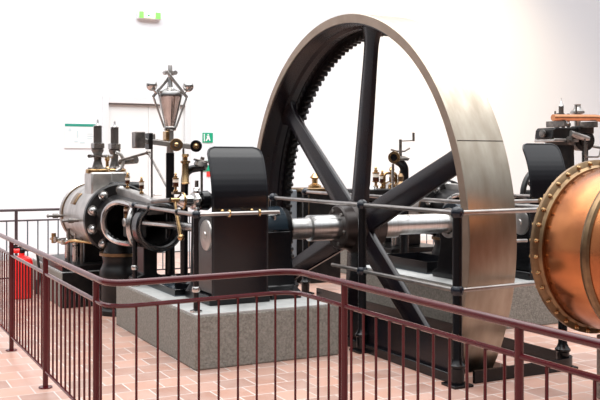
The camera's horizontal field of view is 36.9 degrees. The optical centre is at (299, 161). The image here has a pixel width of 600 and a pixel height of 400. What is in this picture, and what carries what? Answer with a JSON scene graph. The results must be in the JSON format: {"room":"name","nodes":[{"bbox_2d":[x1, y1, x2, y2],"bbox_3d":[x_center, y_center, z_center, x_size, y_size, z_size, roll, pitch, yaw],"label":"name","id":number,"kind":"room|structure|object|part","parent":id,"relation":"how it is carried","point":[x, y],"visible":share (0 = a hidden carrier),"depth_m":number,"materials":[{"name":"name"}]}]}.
{"room":"industrial museum","nodes":[
{"label":"industrial museum","id":0,"kind":"room"},
{"bbox_2d":[0,0,599,254],"bbox_3d":[-0.516,-2.850,17.437,33.000,9.000,0.300,0,0,-27],"label":"wall","id":1,"kind":"structure","parent":0,"point":[59,59],"depth_m":17.05,"materials":[{"name":"white paint"}]},
{"bbox_2d":[64,122,95,147],"bbox_3d":[-3.788,-0.450,15.576,0.580,0.440,0.024,0,0,-27],"label":"poster","id":2,"kind":"object","parent":1,"relation":"attached to","point":[76,135],"visible":0.92,"depth_m":15.55,"materials":[{"name":"white paper"}]},
{"bbox_2d":[102,96,190,251],"bbox_3d":[-2.770,0.250,16.201,1.640,2.800,0.242,0,0,-27],"label":"door","id":3,"kind":"structure","parent":1,"relation":"in","point":[130,114],"depth_m":16.16,"materials":[{"name":"white paint"}]},
{"bbox_2d":[137,10,160,20],"bbox_3d":[-2.694,-2.610,16.085,0.430,0.140,0.118,0,0,-27],"label":"exit sign","id":4,"kind":"object","parent":1,"relation":"attached to","point":[147,15],"visible":1,"depth_m":16.03,"materials":[{"name":"white plastic"}]},
{"bbox_3d":[-2.681,-2.610,16.038,0.210,0.110,0.012,0,0,-27],"label":"lit panel","id":5,"kind":"part","parent":4,"relation":"part of","materials":[{"name":"white plastic"}]},
{"bbox_2d":[202,133,212,142],"bbox_3d":[-1.706,-0.440,16.646,0.200,0.180,0.021,0,0,-27],"label":"safety sign","id":6,"kind":"object","parent":1,"relation":"attached to","point":[206,137],"visible":1,"depth_m":16.64,"materials":[{"name":"teal plastic"}]},
{"bbox_2d":[206,160,209,176],"bbox_3d":[-1.724,0.130,16.637,0.160,0.300,0.021,0,0,-27],"label":"sign","id":7,"kind":"object","parent":1,"relation":"attached to","point":[207,170],"visible":0.21,"depth_m":16.65,"materials":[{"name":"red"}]},
{"bbox_2d":[3,235,432,260],"bbox_3d":[-0.444,1.600,17.297,33.000,0.100,0.015,0,0,-27],"label":"baseboard","id":8,"kind":"structure","parent":1,"relation":"attached to","point":[429,237],"depth_m":15.37,"materials":[{"name":"white paint"}]},
{"bbox_2d":[0,240,599,399],"bbox_3d":[4.026,1.710,8.584,33.000,0.120,19.600,0,0,-27],"label":"floor","id":9,"kind":"structure","parent":0,"point":[21,377],"depth_m":6.94,"materials":[{"name":"tile"}]},
{"bbox_2d":[14,245,40,299],"bbox_3d":[-3.329,1.315,10.854,0.324,0.671,0.262,0,0,20],"label":"fire extinguisher","id":10,"kind":"object","parent":9,"relation":"on","point":[20,250],"visible":0.48,"depth_m":10.81,"materials":[{"name":"red metal"}]},
{"bbox_3d":[-3.408,1.045,10.839,0.190,0.131,0.080,0,0,-27],"label":"valve handle","id":11,"kind":"part","parent":10,"relation":"part of","materials":[{"name":"black paint"}]},
{"bbox_2d":[32,258,98,308],"bbox_3d":[-2.617,1.450,11.105,1.020,0.400,1.750,0,0,-27],"label":"concrete plinth","id":12,"kind":"object","parent":9,"relation":"on","point":[82,283],"visible":0.23,"depth_m":10.21,"materials":[{"name":"black paint"}]},
{"bbox_3d":[-2.218,1.452,10.337,1.010,0.395,0.020,0,0,-27],"label":"plate","id":13,"kind":"part","parent":12,"relation":"part of","materials":[{"name":"black paint"}]},
{"bbox_2d":[39,118,190,316],"bbox_3d":[-1.997,0.580,9.762,0.942,2.139,4.004,0,0,-27],"label":"engine","id":14,"kind":"object","parent":9,"relation":"on","point":[97,219],"visible":0.89,"depth_m":9.72,"materials":[{"name":"metal"}]},
{"bbox_3d":[-2.731,0.985,10.625,0.030,0.390,0.030,0,0,-27],"label":"drain lever","id":15,"kind":"part","parent":14,"relation":"part of","materials":[{"name":"metal"}]},
{"bbox_3d":[-2.593,0.430,10.432,0.090,0.129,0.230,0,0,-27],"label":"maker plate","id":16,"kind":"part","parent":14,"relation":"part of","materials":[{"name":"brown metal"}]},
{"bbox_3d":[-2.523,1.015,10.395,0.036,0.330,0.036,0,0,-27],"label":"drain lever","id":17,"kind":"part","parent":14,"relation":"part of","materials":[{"name":"metal"}]},
{"bbox_3d":[-2.223,0.025,10.380,0.068,0.190,0.070,0,0,-27],"label":"link post","id":18,"kind":"part","parent":14,"relation":"part of","materials":[{"name":"gold metal"}]},
{"bbox_2d":[123,206,126,217],"bbox_3d":[-1.805,0.516,9.324,0.047,0.148,0.048,0,0,-27],"label":"cup","id":19,"kind":"object","parent":14,"relation":"on","point":[125,209],"depth_m":9.31,"materials":[{"name":"brown metal"}]},
{"bbox_2d":[125,172,129,188],"bbox_3d":[-1.844,0.202,9.619,0.056,0.176,0.057,0,0,-27],"label":"cup","id":20,"kind":"object","parent":14,"relation":"on","point":[127,178],"depth_m":9.60,"materials":[{"name":"brown metal"}]},
{"bbox_3d":[-2.012,-0.012,10.545,0.253,0.104,0.090,0,0,29],"label":"trip lever","id":21,"kind":"part","parent":14,"relation":"part of","materials":[{"name":"metal"}]},
{"bbox_2d":[139,177,143,193],"bbox_3d":[-1.616,0.242,9.174,0.056,0.176,0.057,0,0,-27],"label":"cup","id":22,"kind":"object","parent":14,"relation":"on","point":[141,183],"depth_m":9.16,"materials":[{"name":"brown metal"}]},
{"bbox_3d":[-1.666,0.106,9.947,0.163,0.468,1.227,0,0,-37],"label":"valve rod","id":23,"kind":"part","parent":14,"relation":"part of","materials":[{"name":"metal"}]},
{"bbox_3d":[-1.291,0.609,8.723,0.084,0.102,1.510,0,0,-33],"label":"connecting rod","id":24,"kind":"part","parent":14,"relation":"part of","materials":[{"name":"metal"}]},
{"bbox_2d":[147,273,189,296],"bbox_3d":[-1.083,1.180,8.706,0.660,0.060,1.120,0,0,-27],"label":"tray","id":25,"kind":"object","parent":9,"relation":"on","point":[169,288],"visible":0.23,"depth_m":8.34,"materials":[{"name":"grey metal"}]},
{"bbox_2d":[132,65,201,276],"bbox_3d":[-1.322,0.117,8.936,0.685,2.165,0.299,0,0,-27],"label":"speed governor","id":26,"kind":"object","parent":25,"relation":"on","point":[170,98],"visible":0.96,"depth_m":8.94,"materials":[{"name":"black paint"}]},
{"bbox_3d":[-1.485,-0.200,8.853,0.040,0.160,0.130,0,0,-27],"label":"weight plate","id":27,"kind":"part","parent":26,"relation":"part of","materials":[{"name":"black paint"}]},
{"bbox_3d":[-1.475,0.145,8.954,0.020,0.710,0.020,0,0,-27],"label":"regulating rod","id":28,"kind":"part","parent":26,"relation":"part of","materials":[{"name":"metal"}]},
{"bbox_3d":[-1.362,-0.770,8.976,0.242,0.280,0.020,0,0,-27],"label":"arm","id":29,"kind":"part","parent":26,"relation":"part of","materials":[{"name":"metal"}]},
{"bbox_3d":[-1.282,-0.170,8.929,0.545,0.109,0.022,0,0,-27],"label":"lever arm","id":30,"kind":"part","parent":26,"relation":"part of","materials":[{"name":"metal"}]},
{"bbox_3d":[-1.230,-0.770,8.981,0.242,0.280,0.020,0,0,-27],"label":"arm","id":31,"kind":"part","parent":26,"relation":"part of","materials":[{"name":"metal"}]},
{"bbox_2d":[151,154,211,290],"bbox_3d":[-1.035,0.570,8.230,0.592,1.280,0.790,0,0,-27],"label":"pump","id":32,"kind":"object","parent":25,"relation":"on","point":[202,200],"visible":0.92,"depth_m":8.06,"materials":[{"name":"black paint"}]},
{"bbox_2d":[172,173,178,191],"bbox_3d":[-1.102,0.187,7.976,0.056,0.176,0.057,0,0,-27],"label":"cup","id":33,"kind":"object","parent":32,"relation":"on","point":[175,180],"depth_m":7.96,"materials":[{"name":"brown metal"}]},
{"bbox_3d":[-1.062,0.504,7.875,0.100,0.372,0.182,0,0,-27],"label":"lever handle","id":34,"kind":"part","parent":32,"relation":"part of","materials":[{"name":"gold metal"}]},
{"bbox_2d":[129,202,279,312],"bbox_3d":[-0.893,0.801,8.213,0.886,0.818,1.890,0,0,-27],"label":"guard rail","id":35,"kind":"object","parent":9,"relation":"on","point":[196,215],"visible":0.96,"depth_m":7.38,"materials":[{"name":"silver metal"}]},
{"bbox_3d":[-1.602,0.814,8.731,0.043,0.772,0.044,0,0,-27],"label":"post","id":36,"kind":"part","parent":35,"relation":"part of","materials":[{"name":"metal"}]},
{"bbox_3d":[-0.835,0.814,7.237,0.043,0.772,0.044,0,0,-27],"label":"post","id":37,"kind":"part","parent":35,"relation":"part of","materials":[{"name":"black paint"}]},
{"bbox_3d":[-0.921,0.428,8.220,0.778,0.034,1.852,0,0,-27],"label":"rail","id":38,"kind":"part","parent":35,"relation":"part of","materials":[{"name":"metal"}]},
{"bbox_2d":[0,205,433,278],"bbox_3d":[-0.455,1.141,13.703,11.100,1.018,0.100,0,0,-27],"label":"railing","id":39,"kind":"object","parent":9,"relation":"on","point":[16,211],"visible":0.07,"depth_m":12.12,"materials":[{"name":"brown metal"}]},
{"bbox_3d":[-3.783,1.151,11.996,0.041,0.982,0.042,0,0,-27],"label":"post","id":40,"kind":"part","parent":39,"relation":"part of","materials":[{"name":"brown metal"}]},
{"bbox_3d":[-0.455,0.650,13.703,11.100,0.035,0.036,0,0,-27],"label":"rail","id":41,"kind":"part","parent":39,"relation":"part of","materials":[{"name":"metal"}]},
{"bbox_3d":[-0.455,0.790,13.703,11.100,0.023,0.024,0,0,-27],"label":"rail","id":42,"kind":"part","parent":39,"relation":"part of","materials":[{"name":"metal"}]},
{"bbox_2d":[116,285,337,370],"bbox_3d":[-0.764,1.430,8.391,1.300,0.440,2.270,0,0,-27],"label":"concrete plinth","id":43,"kind":"object","parent":9,"relation":"on","point":[147,316],"visible":0.56,"depth_m":7.46,"materials":[{"name":"grey concrete"}]},
{"bbox_2d":[185,146,269,305],"bbox_3d":[-0.644,0.539,7.916,0.560,1.341,0.625,0,0,-27],"label":"guard","id":44,"kind":"object","parent":9,"relation":"on","point":[238,176],"visible":0.91,"depth_m":7.66,"materials":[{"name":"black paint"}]},
{"bbox_3d":[-0.645,1.170,7.918,0.560,0.080,0.620,0,0,-27],"label":"frame","id":45,"kind":"part","parent":44,"relation":"part of","materials":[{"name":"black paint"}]},
{"bbox_2d":[207,146,267,295],"bbox_3d":[-0.541,0.509,7.714,0.522,1.281,0.171,0,0,-27],"label":"hood","id":46,"kind":"object","parent":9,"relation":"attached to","point":[238,176],"depth_m":7.65,"materials":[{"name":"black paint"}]},
{"bbox_2d":[268,198,300,299],"bbox_3d":[-0.294,0.770,8.301,0.375,0.880,0.840,0,0,-27],"label":"main bearing","id":47,"kind":"object","parent":9,"relation":"on","point":[281,227],"visible":0.34,"depth_m":8.10,"materials":[{"name":"black paint"}]},
{"bbox_2d":[257,13,516,372],"bbox_3d":[0.638,0.630,8.743,2.371,4.060,3.836,0,0,-1],"label":"flywheel","id":48,"kind":"object","parent":47,"relation":"on","point":[477,156],"visible":0.69,"depth_m":8.10,"materials":[{"name":"metal"}]},
{"bbox_2d":[291,190,296,280],"bbox_3d":[-0.263,1.015,12.211,0.320,1.270,0.430,0,0,-27],"label":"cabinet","id":49,"kind":"object","parent":9,"relation":"on","point":[294,194],"visible":0.03,"depth_m":12.10,"materials":[{"name":"grey metal"}]},
{"bbox_2d":[0,233,599,399],"bbox_3d":[-1.010,1.159,5.870,1.164,0.982,8.112,0,0,-41],"label":"railing","id":50,"kind":"object","parent":9,"relation":"on","point":[519,326],"visible":1,"depth_m":5.25,"materials":[{"name":"red metal"}]},
{"bbox_3d":[-2.519,1.169,7.856,0.038,0.945,0.039,0,0,-27],"label":"post","id":51,"kind":"part","parent":50,"relation":"part of","materials":[{"name":"red metal"}]},
{"bbox_3d":[-0.880,1.530,5.983,1.227,0.022,8.050,0,0,-27],"label":"rail","id":52,"kind":"part","parent":50,"relation":"part of","materials":[{"name":"red metal"}]},
{"bbox_3d":[-1.857,1.645,6.566,0.100,0.010,0.100,0,0,-27],"label":"foot plate","id":53,"kind":"part","parent":50,"relation":"part of","materials":[{"name":"red paint"}]},
{"bbox_3d":[-1.857,1.169,6.566,0.038,0.945,0.039,0,0,-27],"label":"post","id":54,"kind":"part","parent":50,"relation":"part of","materials":[{"name":"red metal"}]},
{"bbox_3d":[-1.195,1.169,5.276,0.038,0.945,0.039,0,0,-27],"label":"post","id":55,"kind":"part","parent":50,"relation":"part of","materials":[{"name":"red metal"}]},
{"bbox_3d":[-0.880,0.687,5.983,1.244,0.038,8.050,0,0,-27],"label":"rail","id":56,"kind":"part","parent":50,"relation":"part of","materials":[{"name":"red metal"}]},
{"bbox_3d":[0.251,1.169,5.097,0.038,0.945,0.039,0,0,-27],"label":"post","id":57,"kind":"part","parent":50,"relation":"part of","materials":[{"name":"red metal"}]},
{"bbox_3d":[0.922,1.169,3.789,0.038,0.945,0.039,0,0,-27],"label":"post","id":58,"kind":"part","parent":50,"relation":"part of","materials":[{"name":"red metal"}]},
{"bbox_2d":[292,173,340,282],"bbox_3d":[0.196,0.905,12.435,0.660,1.490,0.510,0,0,-27],"label":"cabinet","id":59,"kind":"object","parent":9,"relation":"on","point":[325,268],"visible":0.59,"depth_m":12.23,"materials":[{"name":"black metal"}]},
{"bbox_3d":[0.196,0.385,12.435,0.660,0.050,0.510,0,0,-27],"label":"cap plate","id":60,"kind":"part","parent":59,"relation":"part of","materials":[{"name":"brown metal"}]},
{"bbox_2d":[347,133,414,264],"bbox_3d":[1.046,0.640,11.511,0.870,2.020,0.670,0,0,-27],"label":"pump","id":61,"kind":"object","parent":9,"relation":"on","point":[396,158],"visible":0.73,"depth_m":11.43,"materials":[{"name":"black paint"}]},
{"bbox_2d":[372,166,378,187],"bbox_3d":[0.980,0.207,11.629,0.091,0.287,0.093,0,0,-27],"label":"cup","id":62,"kind":"object","parent":61,"relation":"on","point":[375,174],"depth_m":11.60,"materials":[{"name":"brown metal"}]},
{"bbox_2d":[379,170,383,187],"bbox_3d":[1.073,0.230,11.733,0.076,0.240,0.078,0,0,-27],"label":"cup","id":63,"kind":"object","parent":61,"relation":"on","point":[381,175],"depth_m":11.71,"materials":[{"name":"brown metal"}]},
{"bbox_3d":[1.171,0.365,11.345,0.036,0.670,0.036,0,0,-27],"label":"drop rod","id":64,"kind":"part","parent":61,"relation":"part of","materials":[{"name":"metal"}]},
{"bbox_2d":[341,249,431,273],"bbox_3d":[1.304,1.450,13.144,1.080,0.400,1.800,0,0,-27],"label":"concrete plinth","id":65,"kind":"object","parent":9,"relation":"on","point":[344,252],"visible":0.02,"depth_m":13.23,"materials":[{"name":"grey concrete"}]},
{"bbox_2d":[388,252,438,273],"bbox_3d":[1.386,1.145,10.191,0.530,0.130,0.930,0,0,-27],"label":"tray","id":66,"kind":"object","parent":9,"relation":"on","point":[419,262],"visible":0.51,"depth_m":10.09,"materials":[{"name":"grey metal"}]},
{"bbox_2d":[268,188,577,389],"bbox_3d":[0.427,0.989,8.822,1.717,1.322,4.760,0,0,-27],"label":"guard rail","id":67,"kind":"object","parent":9,"relation":"on","point":[562,349],"visible":0.66,"depth_m":7.11,"materials":[{"name":"metal"}]},
{"bbox_3d":[-0.276,1.009,9.412,0.124,1.242,0.124,0,0,-27],"label":"post","id":68,"kind":"part","parent":67,"relation":"part of","materials":[{"name":"black metal"}]},
{"bbox_3d":[0.067,1.009,11.217,0.124,1.242,0.124,0,0,-27],"label":"post","id":69,"kind":"part","parent":67,"relation":"part of","materials":[{"name":"metal"}]},
{"bbox_3d":[0.541,1.640,7.819,0.170,0.020,0.170,0,0,-27],"label":"foot plate","id":70,"kind":"part","parent":67,"relation":"part of","materials":[{"name":"black paint"}]},
{"bbox_3d":[0.541,1.009,7.819,0.124,1.242,0.124,0,0,-27],"label":"post","id":71,"kind":"part","parent":67,"relation":"part of","materials":[{"name":"black metal"}]},
{"bbox_3d":[0.429,0.378,8.037,0.038,0.038,3.190,0,0,-27],"label":"rail","id":72,"kind":"part","parent":67,"relation":"part of","materials":[{"name":"metal"}]},
{"bbox_3d":[0.728,0.950,7.454,0.035,0.035,1.880,0,0,-27],"label":"rail","id":73,"kind":"part","parent":67,"relation":"part of","materials":[{"name":"metal"}]},
{"bbox_3d":[1.083,0.378,9.204,0.038,0.038,4.510,0,0,-27],"label":"rail","id":74,"kind":"part","parent":67,"relation":"part of","materials":[{"name":"metal"}]},
{"bbox_3d":[1.157,1.640,6.618,0.170,0.020,0.170,0,0,-27],"label":"foot plate","id":75,"kind":"part","parent":67,"relation":"part of","materials":[{"name":"black paint"}]},
{"bbox_3d":[1.157,1.009,6.618,0.124,1.242,0.124,0,0,-27],"label":"post","id":76,"kind":"part","parent":67,"relation":"part of","materials":[{"name":"black metal"}]},
{"bbox_3d":[1.628,0.950,6.904,1.103,0.035,0.035,0,0,-31],"label":"rail","id":77,"kind":"part","parent":67,"relation":"part of","materials":[{"name":"metal"}]},
{"bbox_3d":[1.628,0.378,6.904,1.103,0.038,0.038,0,0,-31],"label":"rail","id":78,"kind":"part","parent":67,"relation":"part of","materials":[{"name":"metal"}]},
{"bbox_3d":[2.099,1.009,7.191,0.124,1.242,0.124,0,0,-27],"label":"post","id":79,"kind":"part","parent":67,"relation":"part of","materials":[{"name":"black metal"}]},
{"bbox_2d":[316,288,572,383],"bbox_3d":[0.688,1.482,8.837,1.212,0.334,4.402,0,0,-27],"label":"base frame","id":80,"kind":"object","parent":9,"relation":"on","point":[425,339],"visible":0.34,"depth_m":7.35,"materials":[{"name":"black paint"}]},
{"bbox_3d":[0.197,1.490,8.592,0.025,0.319,4.390,0,0,-27],"label":"plate","id":81,"kind":"part","parent":80,"relation":"part of","materials":[{"name":"black paint"}]},
{"bbox_2d":[432,195,460,279],"bbox_3d":[1.681,0.770,9.314,0.375,0.880,0.605,0,0,-27],"label":"main bearing","id":82,"kind":"object","parent":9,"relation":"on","point":[444,268],"visible":0.1,"depth_m":9.29,"materials":[{"name":"black paint"}]},
{"bbox_2d":[378,180,526,254],"bbox_3d":[1.918,0.882,11.771,0.942,1.535,4.004,0,0,-27],"label":"engine","id":83,"kind":"object","parent":9,"relation":"on","point":[450,189],"visible":0.1,"depth_m":11.82,"materials":[{"name":"metal"}]},
{"bbox_2d":[366,265,557,328],"bbox_3d":[1.947,1.430,9.962,1.840,0.440,2.050,0,0,-27],"label":"concrete plinth","id":84,"kind":"object","parent":9,"relation":"on","point":[527,305],"visible":0.08,"depth_m":9.07,"materials":[{"name":"grey concrete"}]},
{"bbox_2d":[520,172,529,198],"bbox_3d":[3.303,0.855,12.556,0.824,1.590,0.392,0,0,-27],"label":"wheel","id":85,"kind":"object","parent":9,"relation":"on","point":[525,182],"visible":0.09,"depth_m":12.27,"materials":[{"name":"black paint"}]},
{"bbox_2d":[514,194,541,242],"bbox_3d":[2.164,0.787,9.858,1.448,0.846,1.633,0,0,-27],"label":"guard rail","id":86,"kind":"object","parent":9,"relation":"on","point":[538,200],"visible":0.12,"depth_m":9.10,"materials":[{"name":"silver metal"}]},
{"bbox_3d":[2.089,0.800,9.018,0.450,0.038,0.038,0,0,-25],"label":"rail","id":87,"kind":"part","parent":86,"relation":"part of","materials":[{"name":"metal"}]},
{"bbox_3d":[2.172,0.400,9.862,1.370,0.038,1.633,0,0,-27],"label":"rail","id":88,"kind":"part","parent":86,"relation":"part of","materials":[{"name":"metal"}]},
{"bbox_2d":[515,143,565,279],"bbox_3d":[2.429,0.509,9.549,0.540,1.401,0.625,0,0,-27],"label":"guard","id":89,"kind":"object","parent":9,"relation":"on","point":[545,162],"visible":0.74,"depth_m":9.28,"materials":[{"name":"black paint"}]},
{"bbox_3d":[2.428,1.170,9.551,0.540,0.080,0.620,0,0,-27],"label":"frame","id":90,"kind":"part","parent":89,"relation":"part of","materials":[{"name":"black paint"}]},
{"bbox_2d":[534,98,599,169],"bbox_3d":[4.350,0.335,14.053,1.731,2.629,0.844,0,0,-27],"label":"engine","id":91,"kind":"object","parent":9,"relation":"on","point":[578,137],"visible":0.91,"depth_m":13.80,"materials":[{"name":"black paint"}]},
{"bbox_3d":[4.420,-0.330,14.101,0.340,0.340,0.340,0,0,-10],"label":"valve casing","id":92,"kind":"part","parent":91,"relation":"part of","materials":[{"name":"black paint"}]},
{"bbox_2d":[597,334,599,398],"bbox_3d":[2.513,1.427,5.891,0.450,0.446,1.090,0,0,-27],"label":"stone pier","id":93,"kind":"object","parent":9,"relation":"on","point":[598,335],"visible":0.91,"depth_m":6.25,"materials":[{"name":"stone"}]},
{"bbox_2d":[529,160,599,333],"bbox_3d":[2.315,0.600,5.953,1.224,1.224,1.480,0,0,-27],"label":"vessel","id":94,"kind":"object","parent":93,"relation":"on","point":[564,255],"visible":1,"depth_m":5.95,"materials":[{"name":"brown metal"}]}
]}

